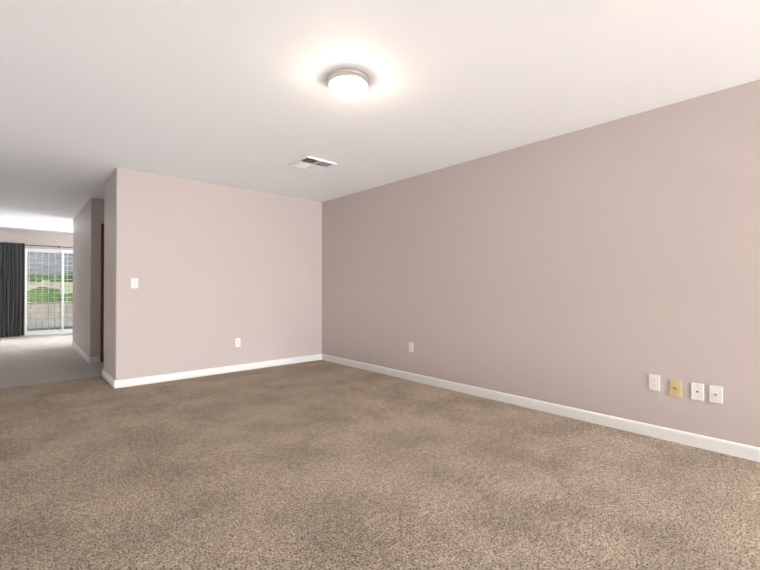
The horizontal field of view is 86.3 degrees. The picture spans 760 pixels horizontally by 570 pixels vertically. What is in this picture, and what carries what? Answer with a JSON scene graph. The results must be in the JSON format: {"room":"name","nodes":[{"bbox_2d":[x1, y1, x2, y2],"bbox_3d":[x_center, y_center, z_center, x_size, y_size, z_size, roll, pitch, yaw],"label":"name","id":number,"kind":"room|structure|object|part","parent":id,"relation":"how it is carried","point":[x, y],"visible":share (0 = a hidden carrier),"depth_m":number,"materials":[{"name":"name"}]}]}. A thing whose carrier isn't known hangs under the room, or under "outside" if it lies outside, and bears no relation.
{"room":"empty living room","nodes":[
{"label":"empty living room","id":0,"kind":"room"},
{"bbox_2d":[0,229,72,249],"bbox_3d":[-7.905,-0.041,9.718,5.840,2.440,0.140,0,-1,-42],"label":"wall","id":1,"kind":"structure","parent":0,"point":[63,241],"depth_m":9.53,"materials":[{"name":"beige paint"}]},
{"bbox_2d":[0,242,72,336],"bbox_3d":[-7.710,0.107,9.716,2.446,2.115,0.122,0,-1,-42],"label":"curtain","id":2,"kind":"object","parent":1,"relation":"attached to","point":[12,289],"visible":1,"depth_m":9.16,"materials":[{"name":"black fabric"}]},
{"bbox_3d":[-8.324,0.102,9.148,0.463,2.115,0.098,0,-1,-42],"label":"curtain panel","id":3,"kind":"part","parent":2,"relation":"part of","materials":[{"name":"grey fabric"}]},
{"bbox_2d":[25,248,72,335],"bbox_3d":[-7.738,0.165,9.845,1.380,2.030,0.122,0,-1,-42],"label":"door","id":4,"kind":"structure","parent":1,"relation":"in","point":[62,330],"depth_m":9.71,"materials":[{"name":"white"}]},
{"bbox_2d":[27,252,72,330],"bbox_3d":[-7.819,0.146,9.935,1.420,2.030,0.040,0,-1,-42],"label":"security gate","id":5,"kind":"object","parent":1,"relation":"attached to","point":[48,283],"depth_m":9.77,"materials":[{"name":"white metal"}]},
{"bbox_2d":[73,198,99,356],"bbox_3d":[-5.056,-0.062,6.941,0.120,2.520,2.500,0,-1,-42],"label":"wall","id":6,"kind":"structure","parent":0,"point":[86,246],"depth_m":6.25,"materials":[{"name":"beige paint"}]},
{"bbox_2d":[9,336,759,461],"bbox_3d":[-1.929,1.084,3.054,5.840,0.088,17.750,0,-1,-42],"label":"baseboard","id":7,"kind":"structure","parent":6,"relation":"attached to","point":[744,451],"depth_m":3.96,"materials":[{"name":"white wood"}]},
{"bbox_2d":[99,199,103,355],"bbox_3d":[-3.254,-0.062,6.959,2.605,2.440,0.120,0,-1,-42],"label":"wall","id":8,"kind":"structure","parent":0,"point":[102,211],"depth_m":6.05,"materials":[{"name":"beige paint"}]},
{"bbox_2d":[100,223,103,361],"bbox_3d":[-3.860,0.119,6.401,0.930,2.070,0.140,0,-1,-42],"label":"door frame","id":9,"kind":"structure","parent":8,"relation":"attached to","point":[102,304],"depth_m":6.05,"materials":[{"name":"brown wood"}]},
{"bbox_2d":[103,168,321,379],"bbox_3d":[-2.180,-0.072,5.700,2.730,2.520,0.830,0,-1,-42],"label":"wall block","id":10,"kind":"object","parent":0,"point":[216,270],"visible":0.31,"depth_m":5.11,"materials":[{"name":"beige paint"}]},
{"bbox_2d":[131,278,137,287],"bbox_3d":[-2.778,-0.020,4.591,0.070,0.115,0.021,0,-1,-42],"label":"toggle","id":11,"kind":"object","parent":10,"relation":"attached to","point":[134,282],"visible":1,"depth_m":4.59,"materials":[{"name":"white plastic"}]},
{"bbox_2d":[235,338,240,346],"bbox_3d":[-1.889,0.766,5.392,0.070,0.115,0.007,0,-1,-42],"label":"duplex electrical outlet","id":12,"kind":"object","parent":10,"relation":"attached to","point":[237,342],"visible":1,"depth_m":5.39,"materials":[{"name":"white plastic"}]},
{"bbox_2d":[0,333,759,569],"bbox_3d":[-1.929,1.188,3.053,6.120,0.120,18.030,0,-1,-42],"label":"floor","id":13,"kind":"structure","parent":0,"point":[319,465],"depth_m":2.33,"materials":[{"name":"carpet"}]},
{"bbox_2d":[0,0,759,233],"bbox_3d":[-1.929,-1.382,3.072,6.120,0.140,18.030,0,-1,-42],"label":"ceiling","id":14,"kind":"structure","parent":0,"point":[94,94],"depth_m":2.62,"materials":[{"name":"white paint"}]},
{"bbox_2d":[288,156,336,171],"bbox_3d":[-0.724,-1.292,4.349,0.380,0.019,0.380,0,-1,-42],"label":"ceiling vent","id":15,"kind":"object","parent":14,"relation":"in","point":[311,163],"visible":1,"depth_m":4.33,"materials":[{"name":"white metal"}]},
{"bbox_2d":[327,68,368,99],"bbox_3d":[-0.199,-1.256,2.582,0.260,0.119,0.269,0,-1,-42],"label":"ceiling light","id":16,"kind":"object","parent":14,"relation":"attached to","point":[348,84],"visible":1,"depth_m":2.50,"materials":[{"name":"white glass"}]},
{"bbox_2d":[322,79,759,447],"bbox_3d":[0.296,-0.076,5.060,0.140,2.440,18.030,0,-1,-42],"label":"wall","id":17,"kind":"structure","parent":0,"point":[607,268],"depth_m":3.39,"materials":[{"name":"beige paint"}]},
{"bbox_2d":[409,342,412,351],"bbox_3d":[0.371,0.747,4.860,0.007,0.115,0.070,0,-1,-42],"label":"electrical outlet","id":18,"kind":"object","parent":17,"relation":"attached to","point":[410,347],"visible":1,"depth_m":4.86,"materials":[{"name":"white plastic"}]},
{"bbox_2d":[649,374,659,390],"bbox_3d":[2.035,0.723,3.007,0.007,0.115,0.070,0,-1,-42],"label":"duplex electrical outlet","id":19,"kind":"object","parent":17,"relation":"attached to","point":[654,382],"visible":1,"depth_m":3.00,"materials":[{"name":"white plastic"}]},
{"bbox_2d":[670,380,681,396],"bbox_3d":[2.119,0.742,2.907,0.016,0.115,0.070,0,-1,-42],"label":"outlet","id":20,"kind":"object","parent":17,"relation":"attached to","point":[676,388],"visible":1,"depth_m":2.91,"materials":[{"name":"beige plastic"}]},
{"bbox_2d":[691,383,703,400],"bbox_3d":[2.206,0.741,2.817,0.007,0.115,0.070,0,-1,-42],"label":"jack","id":21,"kind":"object","parent":17,"relation":"attached to","point":[697,391],"visible":1,"depth_m":2.81,"materials":[{"name":"white plastic"}]},
{"bbox_2d":[709,385,722,403],"bbox_3d":[2.269,0.741,2.740,0.016,0.115,0.070,0,-1,-42],"label":"outlet","id":22,"kind":"object","parent":17,"relation":"attached to","point":[715,394],"visible":1,"depth_m":2.74,"materials":[{"name":"white plastic"}]},
{"label":"outside","id":23,"kind":"structure","parent":0,"visible":0},
{"bbox_2d":[27,252,72,273],"bbox_3d":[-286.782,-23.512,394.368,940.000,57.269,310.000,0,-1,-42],"label":"sky","id":24,"kind":"structure","parent":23,"point":[55,261],"depth_m":287.01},
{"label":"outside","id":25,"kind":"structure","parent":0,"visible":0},
{"bbox_2d":[27,318,72,330],"bbox_3d":[-9.097,1.290,13.100,20.000,0.110,6.500,0,-1,-42],"label":"patio","id":26,"kind":"structure","parent":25,"point":[51,324],"depth_m":12.64,"materials":[{"name":"concrete"}]},
{"bbox_3d":[-28.397,1.476,36.088,30.000,0.090,53.500,0,-1,-42],"label":"yard","id":27,"kind":"structure","parent":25,"visible":0},
{"bbox_2d":[27,301,72,319],"bbox_3d":[-11.368,0.949,15.632,20.000,0.650,0.240,0,-1,-42],"label":"fence","id":28,"kind":"object","parent":27,"relation":"on","point":[39,310],"depth_m":14.84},
{"bbox_2d":[27,280,72,293],"bbox_3d":[-15.585,0.547,21.828,34.000,1.550,0.270,0,-1,-42],"label":"fence","id":29,"kind":"object","parent":27,"relation":"on","point":[59,284],"depth_m":20.76,"materials":[{"name":"beige"}]},
{"bbox_2d":[27,287,72,301],"bbox_3d":[-12.605,0.755,16.668,23.218,1.392,1.788,0,-1,-42],"label":"hedge","id":30,"kind":"object","parent":27,"relation":"on","point":[39,293],"depth_m":15.65,"materials":[{"name":"green plant"}]},
{"bbox_2d":[27,273,72,281],"bbox_3d":[-21.930,-0.020,29.563,54.932,2.802,5.597,0,-1,-42],"label":"trees","id":31,"kind":"object","parent":27,"relation":"on","point":[31,278],"depth_m":27.41,"materials":[{"name":"green plant"}]}
]}

